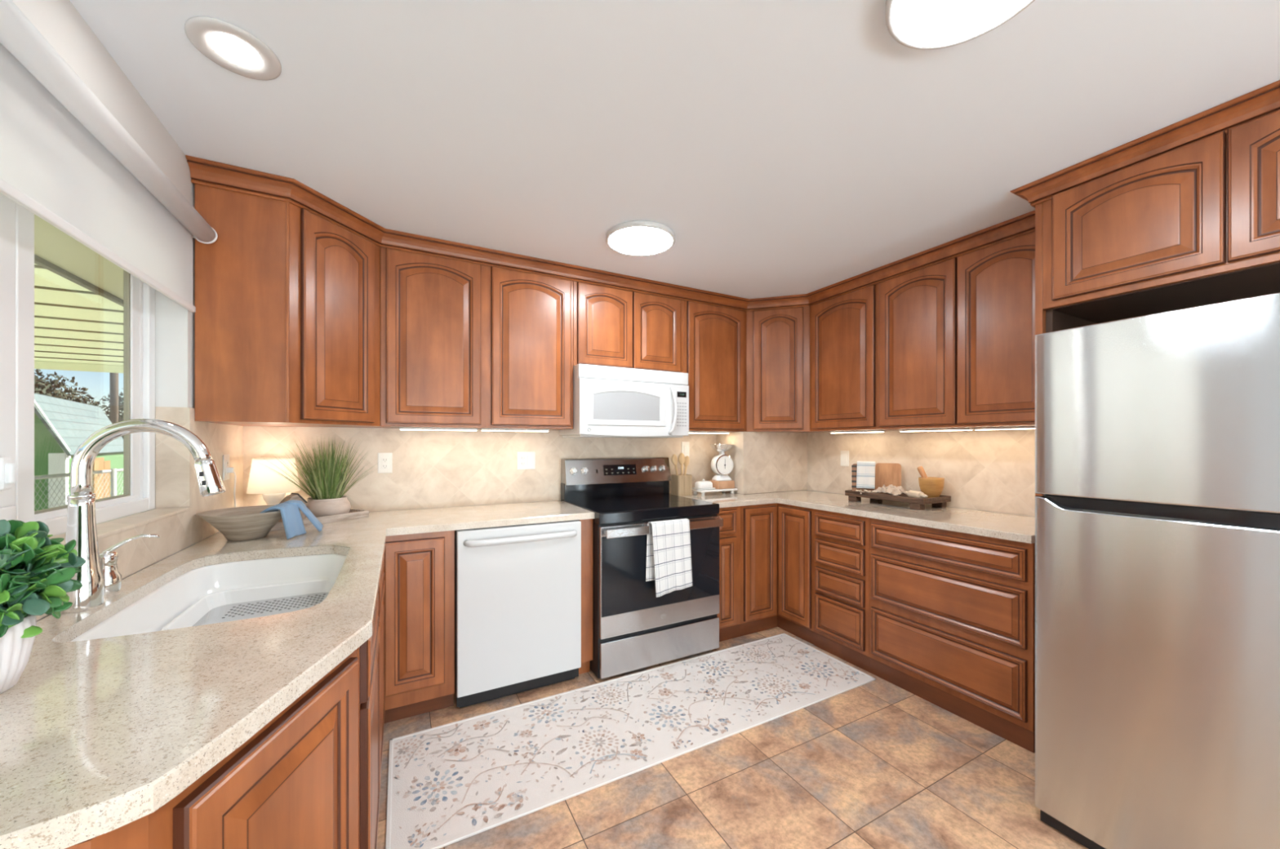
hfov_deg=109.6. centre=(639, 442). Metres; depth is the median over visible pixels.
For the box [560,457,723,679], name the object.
range
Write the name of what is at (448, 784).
runner rug
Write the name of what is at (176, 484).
backsplash
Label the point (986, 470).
backsplash
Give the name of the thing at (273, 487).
table lamp
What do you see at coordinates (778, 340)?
upper cabinet
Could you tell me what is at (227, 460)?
receptacle
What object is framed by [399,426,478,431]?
light
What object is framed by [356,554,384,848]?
base cabinet
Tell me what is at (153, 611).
sink
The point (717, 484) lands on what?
wooden box
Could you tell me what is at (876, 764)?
floor
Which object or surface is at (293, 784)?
base cabinet
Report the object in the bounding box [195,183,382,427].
upper cabinet
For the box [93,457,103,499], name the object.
plywood sheet
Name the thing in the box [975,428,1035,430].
diffuser
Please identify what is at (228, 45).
recessed light
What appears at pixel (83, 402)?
tree
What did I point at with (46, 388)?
tree
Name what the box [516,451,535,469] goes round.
wall outlet
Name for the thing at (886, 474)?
cutting board
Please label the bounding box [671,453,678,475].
wooden spoon
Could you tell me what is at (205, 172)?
crown molding
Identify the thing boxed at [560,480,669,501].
backsplash
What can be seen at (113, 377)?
utility pole
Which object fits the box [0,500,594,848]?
countertop
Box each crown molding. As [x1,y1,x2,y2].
[185,155,1035,311]
[1009,80,1279,207]
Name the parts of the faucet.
spout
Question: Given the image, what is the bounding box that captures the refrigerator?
[1035,292,1279,848]
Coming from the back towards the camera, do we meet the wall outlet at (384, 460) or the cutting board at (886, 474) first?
the cutting board at (886, 474)
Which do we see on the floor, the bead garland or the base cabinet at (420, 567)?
the base cabinet at (420, 567)
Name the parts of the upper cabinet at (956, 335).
door, door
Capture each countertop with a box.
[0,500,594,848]
[669,489,1035,543]
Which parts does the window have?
sash, sash, frame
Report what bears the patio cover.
on the ground
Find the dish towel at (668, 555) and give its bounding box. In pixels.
[645,518,692,597]
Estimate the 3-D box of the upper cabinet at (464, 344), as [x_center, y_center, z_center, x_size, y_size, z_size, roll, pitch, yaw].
[-0.931,-0.575,2.659,1.029,0.984,0.319,0,0,-28]
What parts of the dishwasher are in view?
kick plate, handle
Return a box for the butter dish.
[692,479,715,489]
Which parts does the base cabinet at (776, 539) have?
door, door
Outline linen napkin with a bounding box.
[870,484,906,495]
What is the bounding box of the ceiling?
[69,0,1279,298]
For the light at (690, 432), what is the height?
0.014 m
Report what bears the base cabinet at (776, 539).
on the floor
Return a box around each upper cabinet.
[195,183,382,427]
[380,247,573,430]
[573,280,684,373]
[684,300,746,431]
[746,306,826,432]
[809,284,899,431]
[876,231,1035,429]
[1042,109,1279,333]
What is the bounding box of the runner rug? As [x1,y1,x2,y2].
[385,633,875,848]
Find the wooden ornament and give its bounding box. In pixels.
[277,493,307,522]
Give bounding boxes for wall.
[11,0,219,622]
[263,426,727,511]
[715,431,807,494]
[791,431,1033,516]
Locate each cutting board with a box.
[851,463,875,492]
[875,462,901,489]
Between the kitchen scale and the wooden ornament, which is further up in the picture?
the kitchen scale
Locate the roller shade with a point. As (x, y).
(65, 158)
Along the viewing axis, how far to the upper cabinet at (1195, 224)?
1.58 m
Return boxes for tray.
[270,508,368,531]
[844,489,951,510]
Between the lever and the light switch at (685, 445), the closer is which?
the lever
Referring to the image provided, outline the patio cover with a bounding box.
[34,213,123,373]
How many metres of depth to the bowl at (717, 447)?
3.38 m
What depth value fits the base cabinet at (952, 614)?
2.13 m
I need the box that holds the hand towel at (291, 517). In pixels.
[259,499,323,539]
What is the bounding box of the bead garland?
[855,488,874,493]
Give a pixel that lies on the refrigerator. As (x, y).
(1157, 435)
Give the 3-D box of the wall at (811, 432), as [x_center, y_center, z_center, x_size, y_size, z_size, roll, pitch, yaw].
[3.460,0.117,-0.150,0.100,2.371,9.400,0,0,-28]
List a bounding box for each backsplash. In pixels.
[35,406,243,620]
[243,426,715,511]
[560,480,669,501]
[807,429,1035,516]
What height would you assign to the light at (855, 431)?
0.014 m
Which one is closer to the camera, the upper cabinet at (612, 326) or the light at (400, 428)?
the light at (400, 428)
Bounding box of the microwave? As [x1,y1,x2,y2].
[559,364,688,437]
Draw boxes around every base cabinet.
[64,648,358,848]
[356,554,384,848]
[384,530,454,723]
[717,506,740,641]
[736,491,813,644]
[813,508,870,672]
[869,517,1035,753]
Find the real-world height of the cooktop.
0.067 m
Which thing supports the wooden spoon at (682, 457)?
in the utensil crock
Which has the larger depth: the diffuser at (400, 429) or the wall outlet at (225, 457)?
the diffuser at (400, 429)
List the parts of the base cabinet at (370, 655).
drawer, door, door, drawer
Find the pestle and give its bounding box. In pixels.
[916,466,928,478]
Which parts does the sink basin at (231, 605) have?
drain plate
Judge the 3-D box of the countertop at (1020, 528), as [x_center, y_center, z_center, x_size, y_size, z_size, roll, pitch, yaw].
[1.174,0.405,2.793,1.163,0.034,2.041,0,0,-28]
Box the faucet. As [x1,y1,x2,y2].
[60,418,225,613]
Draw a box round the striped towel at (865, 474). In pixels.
[856,461,875,488]
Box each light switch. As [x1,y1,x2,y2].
[681,441,689,456]
[840,450,848,466]
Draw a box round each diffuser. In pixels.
[400,429,476,431]
[481,430,548,431]
[831,431,882,433]
[900,430,959,431]
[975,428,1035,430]
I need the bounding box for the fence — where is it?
[34,468,123,510]
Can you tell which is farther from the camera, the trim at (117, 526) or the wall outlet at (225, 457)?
the wall outlet at (225, 457)
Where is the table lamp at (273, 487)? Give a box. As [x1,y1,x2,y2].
[226,457,300,506]
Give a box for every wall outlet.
[222,454,229,480]
[377,453,392,473]
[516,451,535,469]
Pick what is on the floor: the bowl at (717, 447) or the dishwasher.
the dishwasher
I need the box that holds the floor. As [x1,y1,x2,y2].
[377,626,1088,848]
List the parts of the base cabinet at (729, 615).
drawer, door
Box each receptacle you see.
[226,459,228,474]
[382,457,388,468]
[520,455,525,466]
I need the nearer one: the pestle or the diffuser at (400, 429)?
the diffuser at (400, 429)
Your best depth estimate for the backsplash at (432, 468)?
2.72 m
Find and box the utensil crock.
[671,474,692,496]
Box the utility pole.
[109,372,118,423]
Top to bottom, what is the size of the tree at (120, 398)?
5.458 m
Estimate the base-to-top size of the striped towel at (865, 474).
0.178 m
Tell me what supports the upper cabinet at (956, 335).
attached to the wall at (811, 432)
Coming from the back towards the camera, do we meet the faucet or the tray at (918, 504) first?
the tray at (918, 504)
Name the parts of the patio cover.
roof panel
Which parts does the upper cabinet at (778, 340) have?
door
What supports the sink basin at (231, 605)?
on the sink at (153, 611)
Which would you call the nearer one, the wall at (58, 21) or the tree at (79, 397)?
the wall at (58, 21)
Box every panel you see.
[578,518,592,674]
[1035,202,1045,495]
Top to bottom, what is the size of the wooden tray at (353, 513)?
0.034 m
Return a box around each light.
[184,16,281,79]
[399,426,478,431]
[480,428,549,431]
[605,220,675,256]
[688,431,729,433]
[830,430,884,433]
[885,0,1035,49]
[899,427,973,431]
[973,426,1035,430]
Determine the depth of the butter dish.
3.33 m
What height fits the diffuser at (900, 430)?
0.002 m
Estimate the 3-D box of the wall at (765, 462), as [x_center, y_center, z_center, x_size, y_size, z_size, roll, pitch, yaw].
[0.992,0.153,3.672,0.678,0.467,0.335,0,0,-28]
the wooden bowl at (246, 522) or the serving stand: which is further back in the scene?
the serving stand
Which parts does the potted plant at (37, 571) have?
pot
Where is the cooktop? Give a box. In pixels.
[564,493,719,524]
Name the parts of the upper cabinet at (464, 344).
door, door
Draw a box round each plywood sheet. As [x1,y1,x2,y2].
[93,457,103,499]
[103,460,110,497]
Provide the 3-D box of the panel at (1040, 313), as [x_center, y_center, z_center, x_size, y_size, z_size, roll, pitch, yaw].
[1.920,0.118,2.017,0.586,2.369,0.024,0,0,-28]
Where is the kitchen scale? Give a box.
[709,444,733,480]
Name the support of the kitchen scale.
on the wooden box
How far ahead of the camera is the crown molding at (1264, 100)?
1.56 m
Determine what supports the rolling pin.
on the tray at (918, 504)
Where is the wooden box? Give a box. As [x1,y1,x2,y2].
[709,480,734,488]
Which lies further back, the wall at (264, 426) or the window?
the wall at (264, 426)
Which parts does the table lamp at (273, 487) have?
cord, lamp shade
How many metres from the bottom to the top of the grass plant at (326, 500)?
0.426 m
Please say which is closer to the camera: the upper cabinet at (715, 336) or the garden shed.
the upper cabinet at (715, 336)
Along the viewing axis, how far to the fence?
5.50 m
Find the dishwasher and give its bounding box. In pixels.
[454,520,581,707]
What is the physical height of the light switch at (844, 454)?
0.115 m
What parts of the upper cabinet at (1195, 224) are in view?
door, door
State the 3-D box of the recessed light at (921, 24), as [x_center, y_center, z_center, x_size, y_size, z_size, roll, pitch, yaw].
[0.760,-1.053,1.022,0.360,0.029,0.360,0,0,-28]
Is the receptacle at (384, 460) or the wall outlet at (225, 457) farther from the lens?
the receptacle at (384, 460)
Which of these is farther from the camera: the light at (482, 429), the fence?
the fence
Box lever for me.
[99,533,160,597]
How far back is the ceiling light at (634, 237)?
2.30 m
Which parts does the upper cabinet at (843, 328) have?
door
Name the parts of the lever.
lever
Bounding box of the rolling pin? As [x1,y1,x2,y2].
[905,490,928,498]
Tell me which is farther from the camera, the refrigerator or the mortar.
the mortar
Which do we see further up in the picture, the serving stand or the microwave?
the microwave
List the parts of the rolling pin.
handle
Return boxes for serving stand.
[692,488,737,495]
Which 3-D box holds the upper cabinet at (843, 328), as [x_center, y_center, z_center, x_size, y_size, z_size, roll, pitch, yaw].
[1.480,-0.575,3.124,0.310,0.984,0.521,0,0,-28]
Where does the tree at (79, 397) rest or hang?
on the ground
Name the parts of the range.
knob, knob, control panel, knob, knob, storage drawer, oven door, knob, handle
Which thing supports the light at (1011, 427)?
attached to the upper cabinet at (956, 335)
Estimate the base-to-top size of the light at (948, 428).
0.014 m
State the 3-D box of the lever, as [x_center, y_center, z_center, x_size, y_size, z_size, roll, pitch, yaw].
[-1.329,0.315,1.162,0.121,0.146,0.057,0,0,-28]
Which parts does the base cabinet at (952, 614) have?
drawer, drawer, drawer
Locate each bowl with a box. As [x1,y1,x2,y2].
[196,505,281,541]
[709,444,733,452]
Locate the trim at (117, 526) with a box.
[48,506,191,545]
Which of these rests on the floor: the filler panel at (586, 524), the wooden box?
the filler panel at (586, 524)
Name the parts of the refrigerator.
fridge door, freezer door, pocket handle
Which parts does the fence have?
rail, post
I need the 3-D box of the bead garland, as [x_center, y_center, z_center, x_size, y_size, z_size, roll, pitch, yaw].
[1.459,0.322,2.933,0.088,0.026,0.124,0,0,-28]
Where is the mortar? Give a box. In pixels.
[918,476,944,497]
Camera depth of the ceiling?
1.44 m
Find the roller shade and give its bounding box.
[0,0,217,312]
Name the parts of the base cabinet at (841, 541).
drawer, drawer, drawer, drawer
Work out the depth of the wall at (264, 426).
2.55 m
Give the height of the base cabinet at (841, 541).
0.878 m
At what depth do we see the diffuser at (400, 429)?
2.52 m
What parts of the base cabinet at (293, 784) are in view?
door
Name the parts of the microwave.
underside plate, door, handle, control panel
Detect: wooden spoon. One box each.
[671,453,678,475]
[678,453,684,475]
[684,455,689,475]
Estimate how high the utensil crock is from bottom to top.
0.150 m
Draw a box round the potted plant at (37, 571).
[0,519,85,693]
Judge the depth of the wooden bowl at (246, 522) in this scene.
1.77 m
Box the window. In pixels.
[0,192,155,535]
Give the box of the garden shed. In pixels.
[34,392,123,511]
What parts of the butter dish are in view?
plate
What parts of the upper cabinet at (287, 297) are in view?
door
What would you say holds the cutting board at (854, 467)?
on the tray at (918, 504)
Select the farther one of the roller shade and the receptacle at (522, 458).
the receptacle at (522, 458)
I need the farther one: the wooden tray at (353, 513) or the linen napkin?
the linen napkin
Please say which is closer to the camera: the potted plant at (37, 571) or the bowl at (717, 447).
the potted plant at (37, 571)
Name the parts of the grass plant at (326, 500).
pot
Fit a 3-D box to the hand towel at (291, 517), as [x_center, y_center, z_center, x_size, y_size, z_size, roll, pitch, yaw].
[-1.451,0.316,1.887,0.201,0.143,0.205,0,0,-28]
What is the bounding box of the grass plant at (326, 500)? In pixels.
[266,432,376,517]
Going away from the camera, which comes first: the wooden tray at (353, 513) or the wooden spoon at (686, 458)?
the wooden tray at (353, 513)
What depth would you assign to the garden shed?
6.08 m
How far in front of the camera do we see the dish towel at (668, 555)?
2.57 m
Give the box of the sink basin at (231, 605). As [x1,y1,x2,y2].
[160,578,331,631]
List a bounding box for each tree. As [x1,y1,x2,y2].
[34,368,96,404]
[65,391,104,407]
[69,395,108,416]
[94,388,123,438]
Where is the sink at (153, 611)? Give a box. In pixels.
[71,553,346,641]
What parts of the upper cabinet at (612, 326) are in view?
door, door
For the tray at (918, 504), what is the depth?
2.70 m
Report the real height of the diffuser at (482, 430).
0.002 m
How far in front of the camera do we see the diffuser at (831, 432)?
3.15 m
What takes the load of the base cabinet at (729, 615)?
on the floor

